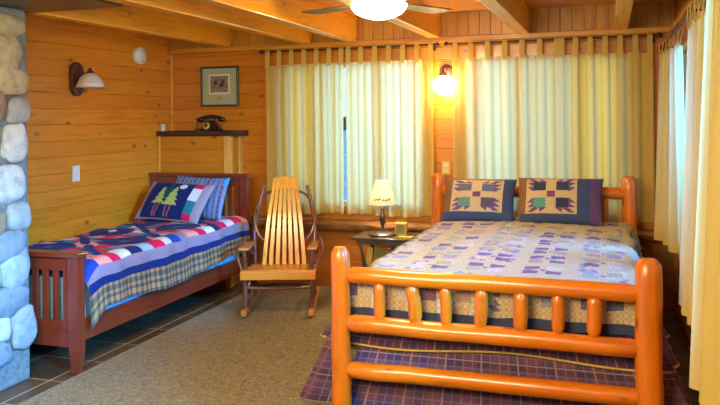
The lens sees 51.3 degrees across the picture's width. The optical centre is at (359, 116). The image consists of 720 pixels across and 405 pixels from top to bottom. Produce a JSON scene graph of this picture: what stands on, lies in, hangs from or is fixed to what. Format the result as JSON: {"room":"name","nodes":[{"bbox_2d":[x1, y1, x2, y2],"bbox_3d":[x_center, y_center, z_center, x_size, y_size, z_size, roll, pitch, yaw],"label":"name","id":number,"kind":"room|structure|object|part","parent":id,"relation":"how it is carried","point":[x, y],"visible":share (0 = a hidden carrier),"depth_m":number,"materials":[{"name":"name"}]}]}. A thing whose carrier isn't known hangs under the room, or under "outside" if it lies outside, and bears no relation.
{"room":"cabin bedroom","nodes":[
{"label":"cabin bedroom","id":0,"kind":"room"},
{"bbox_2d":[25,14,171,245],"bbox_3d":[-3.180,0.360,3.899,0.120,2.560,8.086,-1,0,18],"label":"wall","id":1,"kind":"structure","parent":0,"point":[110,131],"depth_m":6.39,"materials":[{"name":"brown wood"}]},
{"bbox_2d":[0,0,122,12],"bbox_3d":[-2.905,-0.656,2.382,1.383,0.015,5.090,-1,0,18],"label":"trim","id":2,"kind":"structure","parent":1,"relation":"attached to","point":[33,6],"depth_m":4.47,"materials":[{"name":"brown wood"}]},
{"bbox_2d":[72,165,79,181],"bbox_3d":[-2.342,0.474,6.196,0.024,0.130,0.085,-1,0,18],"label":"light switch","id":3,"kind":"object","parent":1,"relation":"attached to","point":[75,169],"visible":1,"depth_m":6.18,"materials":[{"name":"white plastic"}]},
{"bbox_2d":[69,62,104,95],"bbox_3d":[-2.232,-0.307,6.163,0.272,0.283,0.236,-1,0,18],"label":"wall sconce","id":4,"kind":"object","parent":1,"relation":"attached to","point":[79,80],"visible":1,"depth_m":6.13,"materials":[{"name":"white glass"}]},
{"bbox_3d":[-2.344,-0.306,6.200,0.036,0.283,0.150,-1,0,18],"label":"plate","id":5,"kind":"part","parent":4,"relation":"part of","materials":[{"name":"brown metal"}]},
{"bbox_3d":[-2.215,-0.293,6.157,0.236,0.118,0.236,-1,0,18],"label":"lamp shade","id":6,"kind":"part","parent":4,"relation":"part of","materials":[{"name":"white glass"}]},
{"bbox_2d":[133,47,145,64],"bbox_3d":[-2.057,-0.564,7.028,0.055,0.160,0.160,-1,0,18],"label":"smoke detector","id":7,"kind":"object","parent":1,"relation":"attached to","point":[139,54],"visible":1,"depth_m":6.99,"materials":[{"name":"white plastic"}]},
{"bbox_2d":[161,136,239,286],"bbox_3d":[-1.559,0.905,7.332,0.773,1.430,0.251,-1,0,18],"label":"wall","id":8,"kind":"structure","parent":0,"point":[183,154],"depth_m":7.21,"materials":[{"name":"brown wood"}]},
{"bbox_2d":[158,136,160,171],"bbox_3d":[-1.952,0.909,7.324,0.023,1.430,0.014,-1,0,18],"label":"trim","id":9,"kind":"structure","parent":8,"relation":"attached to","point":[159,137],"depth_m":7.32,"materials":[{"name":"brown wood"}]},
{"bbox_2d":[156,130,247,135],"bbox_3d":[-1.536,0.164,7.293,0.848,0.049,0.301,-1,0,18],"label":"shelf","id":10,"kind":"object","parent":8,"relation":"on","point":[190,132],"visible":0.96,"depth_m":7.17,"materials":[{"name":"brown wood"}]},
{"bbox_2d":[194,118,199,130],"bbox_3d":[-1.587,0.080,7.306,0.068,0.122,0.068,-1,0,18],"label":"candlestick","id":11,"kind":"object","parent":10,"relation":"on","point":[196,129],"visible":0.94,"depth_m":7.30,"materials":[{"name":"brown wood"}]},
{"bbox_2d":[197,115,224,130],"bbox_3d":[-1.440,0.061,7.242,0.302,0.155,0.165,-1,0,18],"label":"rotary telephone","id":12,"kind":"object","parent":10,"relation":"on","point":[208,125],"visible":1,"depth_m":7.20,"materials":[{"name":"black plastic"}]},
{"bbox_2d":[223,136,234,286],"bbox_3d":[-1.243,0.901,7.113,0.066,1.430,0.066,-1,0,18],"label":"trim","id":13,"kind":"structure","parent":8,"relation":"attached to","point":[227,140],"depth_m":7.08,"materials":[{"name":"brown wood"}]},
{"bbox_2d":[238,135,242,282],"bbox_3d":[-1.156,0.899,7.293,0.016,1.430,0.069,-1,0,18],"label":"trim","id":14,"kind":"structure","parent":8,"relation":"attached to","point":[240,140],"depth_m":7.28,"materials":[{"name":"brown wood"}]},
{"bbox_2d":[0,282,699,404],"bbox_3d":[-0.875,1.671,3.137,5.003,0.120,8.086,-1,0,18],"label":"floor","id":15,"kind":"structure","parent":0,"point":[50,366],"depth_m":5.30,"materials":[{"name":"stone"}]},
{"bbox_2d":[0,6,36,390],"bbox_3d":[-2.904,0.507,3.207,0.818,2.310,3.330,-1,0,18],"label":"stone column","id":16,"kind":"structure","parent":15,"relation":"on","point":[18,323],"depth_m":4.49,"materials":[{"name":"stone"}]},
{"bbox_2d":[28,172,251,373],"bbox_3d":[-1.869,1.081,5.948,1.055,1.085,2.392,-1,0,18],"label":"twin bed","id":17,"kind":"object","parent":15,"relation":"on","point":[72,332],"visible":0.32,"depth_m":4.79,"materials":[{"name":"brown wood"}]},
{"bbox_3d":[-2.233,0.935,4.858,0.890,0.085,0.028,-1,0,18],"label":"rail","id":18,"kind":"part","parent":17,"relation":"part of","materials":[{"name":"brown wood"}]},
{"bbox_3d":[-2.228,1.378,4.858,0.890,0.160,0.028,-1,0,18],"label":"rail","id":19,"kind":"part","parent":17,"relation":"part of","materials":[{"name":"brown wood"}]},
{"bbox_3d":[-1.779,1.249,4.708,0.070,0.722,0.070,-1,0,18],"label":"post","id":20,"kind":"part","parent":17,"relation":"part of","materials":[{"name":"brown wood"}]},
{"bbox_2d":[29,253,239,319],"bbox_3d":[-1.859,1.192,5.952,0.904,0.377,2.210,-1,0,18],"label":"mattress","id":21,"kind":"object","parent":17,"relation":"on","point":[87,291],"visible":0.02,"depth_m":4.85,"materials":[{"name":"blue fabric"}]},
{"bbox_2d":[28,216,249,329],"bbox_3d":[-1.773,1.135,5.923,0.926,0.436,2.203,-1,0,18],"label":"quilt","id":22,"kind":"object","parent":21,"relation":"on","point":[122,262],"visible":0.84,"depth_m":5.58,"materials":[{"name":"fabric"}]},
{"bbox_2d":[134,181,215,223],"bbox_3d":[-1.652,0.764,6.673,0.744,0.324,0.263,-1,0,29],"label":"pillow","id":23,"kind":"object","parent":22,"relation":"on","point":[176,202],"visible":1,"depth_m":6.59,"materials":[{"name":"fabric"}]},
{"bbox_2d":[176,175,229,219],"bbox_3d":[-1.477,0.741,6.851,0.628,0.383,0.180,-1,0,26],"label":"pillow","id":24,"kind":"object","parent":22,"relation":"on","point":[212,210],"visible":0.41,"depth_m":6.73,"materials":[{"name":"fabric"}]},
{"bbox_3d":[-1.955,1.097,7.191,0.065,1.055,0.065,-1,0,18],"label":"post","id":25,"kind":"part","parent":17,"relation":"part of","materials":[{"name":"brown wood"}]},
{"bbox_3d":[-1.414,1.350,5.799,0.028,0.135,2.260,-1,0,18],"label":"rail","id":26,"kind":"part","parent":17,"relation":"part of","materials":[{"name":"brown wood"}]},
{"bbox_3d":[-1.511,0.606,7.040,0.895,0.085,0.028,-1,0,18],"label":"rail","id":27,"kind":"part","parent":17,"relation":"part of","materials":[{"name":"brown wood"}]},
{"bbox_3d":[-1.054,1.079,6.890,0.065,1.042,0.065,-1,0,18],"label":"post","id":28,"kind":"part","parent":17,"relation":"part of","materials":[{"name":"brown wood"}]},
{"bbox_2d":[17,282,331,404],"bbox_3d":[-0.796,1.604,3.121,2.820,0.011,7.706,-1,0,18],"label":"carpet","id":29,"kind":"object","parent":15,"relation":"on","point":[218,356],"visible":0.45,"depth_m":4.88,"materials":[{"name":"beige carpet"}]},
{"bbox_2d":[235,176,323,316],"bbox_3d":[-0.652,1.061,6.281,0.714,1.066,0.800,-1,0,0],"label":"rocking chair","id":30,"kind":"object","parent":29,"relation":"on","point":[284,186],"visible":1,"depth_m":6.44,"materials":[{"name":"brown wood"}]},
{"bbox_3d":[-0.921,1.307,6.003,0.047,0.489,0.055,-1,0,0],"label":"leg","id":31,"kind":"part","parent":30,"relation":"part of","materials":[{"name":"brown wood"}]},
{"bbox_3d":[-0.925,1.072,6.228,0.084,0.047,0.550,-1,0,0],"label":"armrest","id":32,"kind":"part","parent":30,"relation":"part of","materials":[{"name":"brown wood"}]},
{"bbox_3d":[-0.886,1.084,6.527,0.063,0.949,0.205,-1,0,21],"label":"post","id":33,"kind":"part","parent":30,"relation":"part of","materials":[{"name":"brown wood"}]},
{"bbox_3d":[-0.652,1.265,5.950,0.600,0.067,0.027,-1,0,0],"label":"seat","id":34,"kind":"part","parent":30,"relation":"part of","materials":[{"name":"brown wood"}]},
{"bbox_3d":[-0.415,1.078,6.523,0.062,0.949,0.204,-1,0,-20],"label":"post","id":35,"kind":"part","parent":30,"relation":"part of","materials":[{"name":"brown wood"}]},
{"bbox_3d":[-0.381,1.301,5.999,0.047,0.489,0.056,-1,0,0],"label":"leg","id":36,"kind":"part","parent":30,"relation":"part of","materials":[{"name":"brown wood"}]},
{"bbox_3d":[-0.381,1.066,6.224,0.084,0.047,0.550,-1,0,0],"label":"armrest","id":37,"kind":"part","parent":30,"relation":"part of","materials":[{"name":"brown wood"}]},
{"bbox_2d":[351,231,419,266],"bbox_3d":[0.269,1.306,6.456,0.600,0.563,0.390,-1,0,18],"label":"nightstand","id":38,"kind":"object","parent":29,"relation":"on","point":[364,236],"visible":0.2,"depth_m":6.35,"materials":[{"name":"brown wood"}]},
{"bbox_3d":[0.006,1.317,6.391,0.091,0.549,0.025,-1,0,18],"label":"leg","id":39,"kind":"part","parent":38,"relation":"part of","materials":[{"name":"brown wood"}]},
{"bbox_2d":[368,180,396,236],"bbox_3d":[0.193,0.792,6.474,0.248,0.468,0.248,-1,0,18],"label":"table lamp","id":40,"kind":"object","parent":38,"relation":"on","point":[382,195],"visible":1,"depth_m":6.41,"materials":[{"name":"beige fabric"}]},
{"bbox_3d":[0.194,0.856,6.474,0.052,0.260,0.052,-1,0,18],"label":"stem","id":41,"kind":"part","parent":40,"relation":"part of","materials":[{"name":"brown wood"}]},
{"bbox_3d":[0.191,0.658,6.474,0.248,0.200,0.248,-1,0,18],"label":"lamp shade","id":42,"kind":"part","parent":40,"relation":"part of","materials":[{"name":"fabric"}]},
{"bbox_2d":[395,222,407,235],"bbox_3d":[0.355,0.969,6.459,0.104,0.108,0.058,-1,0,18],"label":"trinket box","id":43,"kind":"object","parent":38,"relation":"on","point":[401,228],"visible":1,"depth_m":6.43,"materials":[{"name":"yellow wicker"}]},
{"bbox_3d":[0.346,0.969,6.434,0.078,0.081,0.005,-1,0,18],"label":"panel","id":44,"kind":"part","parent":43,"relation":"part of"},
{"bbox_2d":[397,236,413,238],"bbox_3d":[0.382,1.016,6.291,0.125,0.014,0.080,-1,0,18],"label":"notepad","id":45,"kind":"object","parent":38,"relation":"on","point":[398,237],"visible":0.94,"depth_m":6.26,"materials":[{"name":"yellow paper"}]},
{"bbox_2d":[331,173,663,404],"bbox_3d":[1.015,1.038,4.984,1.702,1.101,2.751,-1,0,18],"label":"bed","id":46,"kind":"object","parent":29,"relation":"on","point":[647,291],"visible":0.64,"depth_m":3.71,"materials":[{"name":"orange wood"}]},
{"bbox_3d":[-0.101,1.143,3.991,0.111,0.894,0.111,-1,0,18],"label":"post","id":47,"kind":"part","parent":46,"relation":"part of","materials":[{"name":"orange wood"}]},
{"bbox_3d":[0.291,1.297,5.226,0.096,0.093,2.511,-1,0,18],"label":"rail","id":48,"kind":"part","parent":46,"relation":"part of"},
{"bbox_3d":[0.676,1.036,6.463,0.124,1.089,0.128,-1,0,18],"label":"post","id":49,"kind":"part","parent":46,"relation":"part of","materials":[{"name":"orange wood"}]},
{"bbox_3d":[0.622,0.836,3.750,1.473,0.095,0.090,-1,0,18],"label":"rail","id":50,"kind":"part","parent":46,"relation":"part of","materials":[{"name":"orange wood"}]},
{"bbox_3d":[0.625,1.094,3.748,1.473,0.108,0.093,-1,0,18],"label":"rail","id":51,"kind":"part","parent":46,"relation":"part of","materials":[{"name":"orange wood"}]},
{"bbox_3d":[0.627,1.333,3.749,1.473,0.095,0.094,-1,0,18],"label":"rail","id":52,"kind":"part","parent":46,"relation":"part of","materials":[{"name":"orange wood"}]},
{"bbox_2d":[299,320,691,404],"bbox_3d":[1.017,1.304,4.970,2.131,0.534,2.346,-1,0,18],"label":"rug","id":53,"kind":"object","parent":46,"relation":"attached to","point":[371,348],"visible":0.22,"depth_m":3.90,"materials":[{"name":"fabric"}]},
{"bbox_3d":[1.408,0.626,6.218,1.492,0.108,0.108,-1,0,18],"label":"rail","id":54,"kind":"part","parent":46,"relation":"part of","materials":[{"name":"orange wood"}]},
{"bbox_3d":[2.148,1.026,5.972,0.125,1.096,0.123,-1,0,18],"label":"post","id":55,"kind":"part","parent":46,"relation":"part of","materials":[{"name":"orange wood"}]},
{"bbox_3d":[1.353,1.126,3.506,0.129,0.916,0.128,-1,0,18],"label":"post","id":56,"kind":"part","parent":46,"relation":"part of","materials":[{"name":"orange wood"}]},
{"bbox_3d":[0.161,1.390,6.445,0.274,0.392,0.156,-1,0,18],"label":"magazine rack","id":57,"kind":"object","parent":29,"relation":"on","visible":0},
{"bbox_2d":[366,247,373,266],"bbox_3d":[0.072,1.269,6.421,0.096,0.304,0.014,-1,0,18],"label":"magazine","id":58,"kind":"object","parent":57,"relation":"in","point":[370,249],"visible":0.53,"depth_m":6.41,"materials":[{"name":"yellow paper"}]},
{"bbox_2d":[371,246,391,264],"bbox_3d":[0.181,1.264,6.417,0.224,0.300,0.014,-1,0,18],"label":"magazine","id":59,"kind":"object","parent":57,"relation":"in","point":[379,252],"visible":0.29,"depth_m":6.41,"materials":[{"name":"beige paper"}]},
{"bbox_2d":[171,0,674,299],"bbox_3d":[0.357,0.316,6.887,4.903,2.560,0.120,-1,0,18],"label":"wall","id":60,"kind":"structure","parent":0,"point":[250,115],"depth_m":6.89,"materials":[{"name":"brown wood"}]},
{"bbox_2d":[170,54,173,130],"bbox_3d":[-1.889,0.201,7.560,0.020,1.645,0.022,-1,0,18],"label":"trim","id":61,"kind":"structure","parent":60,"relation":"attached to","point":[171,55],"depth_m":7.55,"materials":[{"name":"brown wood"}]},
{"bbox_2d":[200,66,239,106],"bbox_3d":[-1.382,-0.293,7.385,0.418,0.396,0.027,-1,0,18],"label":"framed picture","id":62,"kind":"object","parent":60,"relation":"attached to","point":[219,85],"visible":1,"depth_m":7.38,"materials":[{"name":"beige paper"}]},
{"bbox_2d":[210,76,227,92],"bbox_3d":[-1.386,-0.315,7.383,0.200,0.165,0.003,-1,0,18],"label":"print","id":63,"kind":"object","parent":62,"relation":"attached to","point":[218,84],"depth_m":7.38},
{"bbox_2d":[259,42,438,56],"bbox_3d":[-0.121,-0.611,6.923,1.754,0.065,0.106,-1,0,18],"label":"curtain rod","id":64,"kind":"object","parent":60,"relation":"attached to","point":[436,44],"visible":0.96,"depth_m":6.86,"materials":[{"name":"brown metal"}]},
{"bbox_2d":[265,47,343,213],"bbox_3d":[-0.515,0.142,7.016,0.785,1.550,0.106,-1,0,18],"label":"curtain","id":65,"kind":"object","parent":64,"relation":"hanging from","point":[304,102],"visible":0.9,"depth_m":7.01,"materials":[{"name":"beige fabric"}]},
{"bbox_3d":[-0.131,-0.623,6.892,1.690,0.016,0.016,-1,0,18],"label":"rod","id":66,"kind":"part","parent":64,"relation":"part of","materials":[{"name":"brown metal"}]},
{"bbox_2d":[345,43,433,217],"bbox_3d":[0.272,0.132,6.768,0.816,1.550,0.104,-1,0,18],"label":"curtain","id":67,"kind":"object","parent":64,"relation":"hanging from","point":[390,133],"visible":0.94,"depth_m":6.77,"materials":[{"name":"beige fabric"}]},
{"bbox_2d":[284,60,413,205],"bbox_3d":[-0.091,0.171,7.031,1.420,1.340,0.090,-1,0,18],"label":"window","id":68,"kind":"structure","parent":60,"relation":"in","point":[344,64],"depth_m":7.00,"materials":[{"name":"glass"}]},
{"bbox_2d":[168,26,669,54],"bbox_3d":[0.315,-0.674,6.797,4.703,0.050,0.070,-1,0,18],"label":"trim","id":69,"kind":"structure","parent":60,"relation":"attached to","point":[662,29],"depth_m":6.66,"materials":[{"name":"brown wood"}]},
{"bbox_2d":[433,64,452,94],"bbox_3d":[0.735,-0.322,6.571,0.172,0.278,0.236,-1,0,18],"label":"wall sconce","id":70,"kind":"object","parent":60,"relation":"attached to","point":[443,85],"visible":0.99,"depth_m":6.50,"materials":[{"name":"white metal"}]},
{"bbox_3d":[0.726,-0.269,6.541,0.172,0.172,0.172,-1,0,18],"label":"glass globe","id":71,"kind":"part","parent":70,"relation":"part of"},
{"bbox_3d":[0.767,-0.400,6.671,0.124,0.124,0.026,-1,0,18],"label":"plate","id":72,"kind":"part","parent":70,"relation":"part of","materials":[{"name":"brown metal"}]},
{"bbox_2d":[442,161,449,173],"bbox_3d":[0.765,0.461,6.684,0.074,0.116,0.016,-1,0,18],"label":"wall outlet","id":73,"kind":"object","parent":60,"relation":"attached to","point":[445,164],"visible":0.97,"depth_m":6.68,"materials":[{"name":"beige plastic"}]},
{"bbox_2d":[250,216,662,242],"bbox_3d":[0.696,0.997,6.639,3.900,0.102,0.140,-1,0,18],"label":"window ledge","id":74,"kind":"object","parent":60,"relation":"attached to","point":[321,223],"visible":0.27,"depth_m":6.83,"materials":[{"name":"brown wood"}]},
{"bbox_2d":[257,277,674,309],"bbox_3d":[0.759,1.548,6.684,3.780,0.085,0.022,-1,0,18],"label":"baseboard","id":75,"kind":"structure","parent":60,"relation":"attached to","point":[668,303],"depth_m":7.04,"materials":[{"name":"brown wood"}]},
{"bbox_2d":[444,32,661,45],"bbox_3d":[1.596,-0.632,6.351,1.784,0.065,0.106,-1,0,18],"label":"curtain rod","id":76,"kind":"object","parent":60,"relation":"attached to","point":[659,34],"visible":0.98,"depth_m":6.31,"materials":[{"name":"brown metal"}]},
{"bbox_2d":[452,38,560,216],"bbox_3d":[1.249,0.120,6.428,0.905,1.550,0.091,-1,0,18],"label":"curtain","id":77,"kind":"object","parent":76,"relation":"hanging from","point":[506,109],"visible":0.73,"depth_m":6.43,"materials":[{"name":"beige fabric"}]},
{"bbox_2d":[559,33,654,222],"bbox_3d":[2.026,0.110,6.173,0.731,1.550,0.071,-1,0,18],"label":"curtain","id":78,"kind":"object","parent":76,"relation":"hanging from","point":[607,110],"visible":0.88,"depth_m":6.16,"materials":[{"name":"beige fabric"}]},
{"bbox_2d":[476,52,631,58],"bbox_3d":[1.626,0.150,6.459,1.400,1.340,0.090,-1,0,18],"label":"window","id":79,"kind":"structure","parent":60,"relation":"in","point":[627,52],"depth_m":6.41,"materials":[{"name":"glass"}]},
{"bbox_2d":[664,250,673,264],"bbox_3d":[2.512,1.149,6.105,0.074,0.116,0.016,-1,0,18],"label":"wall outlet","id":80,"kind":"object","parent":60,"relation":"attached to","point":[668,256],"visible":0.93,"depth_m":6.10,"materials":[{"name":"brown plastic"}]},
{"bbox_2d":[672,35,678,309],"bbox_3d":[2.554,0.446,6.077,0.025,2.245,0.030,-1,0,18],"label":"trim","id":81,"kind":"structure","parent":60,"relation":"attached to","point":[673,42],"depth_m":6.06,"materials":[{"name":"brown wood"}]},
{"bbox_2d":[312,0,667,17],"bbox_3d":[-0.885,-0.939,3.205,4.903,0.080,7.930,-1,0,18],"label":"ceiling","id":82,"kind":"structure","parent":0,"point":[455,5],"depth_m":6.17,"materials":[{"name":"brown wood"}]},
{"bbox_2d":[25,0,234,47],"bbox_3d":[-2.506,-0.766,3.670,0.105,0.225,7.786,-1,0,18],"label":"ceiling beam","id":83,"kind":"structure","parent":82,"relation":"attached to","point":[127,18],"depth_m":6.00,"materials":[{"name":"brown wood"}]},
{"bbox_2d":[107,0,312,43],"bbox_3d":[-1.718,-0.776,3.407,0.105,0.225,7.786,-1,0,18],"label":"ceiling beam","id":84,"kind":"structure","parent":82,"relation":"attached to","point":[189,9],"depth_m":5.44,"materials":[{"name":"brown wood"}]},
{"bbox_2d":[194,0,358,41],"bbox_3d":[-1.286,-0.781,3.264,0.105,0.225,7.786,-1,0,18],"label":"ceiling beam","id":85,"kind":"structure","parent":82,"relation":"attached to","point":[339,25],"depth_m":5.62,"materials":[{"name":"brown wood"}]},
{"bbox_2d":[301,0,451,19],"bbox_3d":[0.117,-0.758,4.701,1.025,0.304,1.025,-1,0,-1],"label":"ceiling fan","id":86,"kind":"object","parent":82,"relation":"hanging from","point":[369,9],"visible":0.92,"depth_m":4.63,"materials":[{"name":"brown wood"}]},
{"bbox_3d":[-0.184,-0.711,4.996,0.465,0.015,0.190,-1,0,44],"label":"blade","id":87,"kind":"part","parent":86,"relation":"part of","materials":[{"name":"brown wood"}]},
{"bbox_3d":[0.119,-0.654,4.701,0.352,0.095,0.352,-1,0,18],"label":"lamp shade","id":88,"kind":"part","parent":86,"relation":"part of","materials":[{"name":"white glass"}]},
{"bbox_3d":[0.414,-0.718,5.003,0.190,0.015,0.465,-1,0,44],"label":"blade","id":89,"kind":"part","parent":86,"relation":"part of","materials":[{"name":"brown wood"}]},
{"bbox_2d":[338,0,440,37],"bbox_3d":[-0.556,-0.791,3.020,0.105,0.225,7.786,-1,0,18],"label":"ceiling beam","id":90,"kind":"structure","parent":82,"relation":"attached to","point":[428,25],"depth_m":5.94,"materials":[{"name":"brown wood"}]},
{"bbox_2d":[478,0,529,33],"bbox_3d":[0.184,-0.800,2.774,0.105,0.225,7.786,-1,0,18],"label":"ceiling beam","id":91,"kind":"structure","parent":82,"relation":"attached to","point":[515,14],"depth_m":5.47,"materials":[{"name":"brown wood"}]},
{"bbox_2d":[614,0,633,29],"bbox_3d":[0.933,-0.809,2.524,0.105,0.225,7.786,-1,0,18],"label":"ceiling beam","id":92,"kind":"structure","parent":82,"relation":"attached to","point":[622,9],"depth_m":5.22,"materials":[{"name":"brown wood"}]},
{"bbox_2d":[675,0,706,332],"bbox_3d":[1.391,0.303,2.361,0.120,2.560,8.056,-1,0,18],"label":"wall","id":93,"kind":"structure","parent":0,"point":[679,4],"depth_m":5.49,"materials":[{"name":"brown wood"}]},
{"bbox_2d":[669,0,696,32],"bbox_3d":[1.292,-0.681,2.369,0.050,0.050,7.716,-1,0,18],"label":"trim","id":94,"kind":"structure","parent":93,"relation":"attached to","point":[683,12],"depth_m":5.07,"materials":[{"name":"brown wood"}]},
{"bbox_2d":[660,0,705,49],"bbox_3d":[1.719,-0.524,3.773,0.130,0.065,4.614,-1,0,18],"label":"curtain rod","id":95,"kind":"object","parent":93,"relation":"attached to","point":[685,17],"visible":0.6,"depth_m":4.44,"materials":[{"name":"brown metal"}]},
{"bbox_2d":[654,28,684,260],"bbox_3d":[2.134,0.184,5.203,0.118,1.480,1.028,-1,0,14],"label":"curtain","id":96,"kind":"object","parent":95,"relation":"hanging from","point":[671,117],"visible":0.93,"depth_m":5.08,"materials":[{"name":"beige fabric"}]},
{"bbox_2d":[678,0,705,324],"bbox_3d":[1.498,0.192,3.349,0.097,1.480,0.603,-1,0,16],"label":"curtain","id":97,"kind":"object","parent":95,"relation":"hanging from","point":[696,27],"visible":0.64,"depth_m":3.36,"materials":[{"name":"beige fabric"}]},
{"bbox_2d":[689,0,719,404],"bbox_3d":[1.051,0.207,2.175,0.113,1.500,0.890,-1,0,18],"label":"curtain","id":98,"kind":"object","parent":95,"relation":"hanging from","point":[704,375],"visible":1,"depth_m":2.32,"materials":[{"name":"beige fabric"}]},
{"bbox_2d":[676,300,690,349],"bbox_3d":[1.337,1.541,2.378,0.022,0.085,7.746,-1,0,18],"label":"baseboard","id":99,"kind":"structure","parent":93,"relation":"attached to","point":[682,319],"depth_m":5.42,"materials":[{"name":"brown wood"}]},
{"bbox_2d":[682,41,686,114],"bbox_3d":[2.296,0.141,5.101,0.090,1.340,1.630,-1,0,18],"label":"window","id":100,"kind":"structure","parent":93,"relation":"in","point":[684,45],"depth_m":5.83,"materials":[{"name":"glass"}]},
{"label":"outside","id":101,"kind":"structure","parent":0,"visible":0},
{"bbox_2d":[343,116,345,129],"bbox_3d":[35.850,0.809,95.502,412.342,3.086,216.129,-1,0,18],"label":"hillside","id":102,"kind":"structure","parent":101,"point":[344,117],"depth_m":153.46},
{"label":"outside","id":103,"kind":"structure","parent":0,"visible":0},
{"bbox_2d":[343,130,346,199],"bbox_3d":[39.548,2.456,55.350,280.000,0.300,250.000,-1,0,18],"label":"lake","id":104,"kind":"structure","parent":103,"point":[344,131],"depth_m":45.55,"materials":[{"name":"liquid"}]},
{"bbox_3d":[1.038,1.011,5.002,1.445,0.228,2.380,-1,0,18],"label":"mattress","id":105,"kind":"object","parent":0,"visible":0},
{"bbox_2d":[350,217,663,340],"bbox_3d":[1.027,0.950,4.971,1.690,0.256,2.426,-1,0,18],"label":"quilt","id":106,"kind":"object","parent":105,"relation":"on","point":[610,252],"visible":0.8,"depth_m":4.28,"materials":[{"name":"fabric"}]},
{"bbox_2d":[440,178,516,221],"bbox_3d":[0.966,0.685,6.119,0.604,0.335,0.276,-1,0,18],"label":"pillow","id":107,"kind":"object","parent":106,"relation":"on","point":[464,199],"visible":0.96,"depth_m":6.04,"materials":[{"name":"fabric"}]},
{"bbox_2d":[516,178,603,225],"bbox_3d":[1.572,0.671,5.904,0.660,0.348,0.271,-1,0,18],"label":"pillow","id":108,"kind":"object","parent":106,"relation":"on","point":[541,200],"visible":0.99,"depth_m":5.83,"materials":[{"name":"fabric"}]}
]}

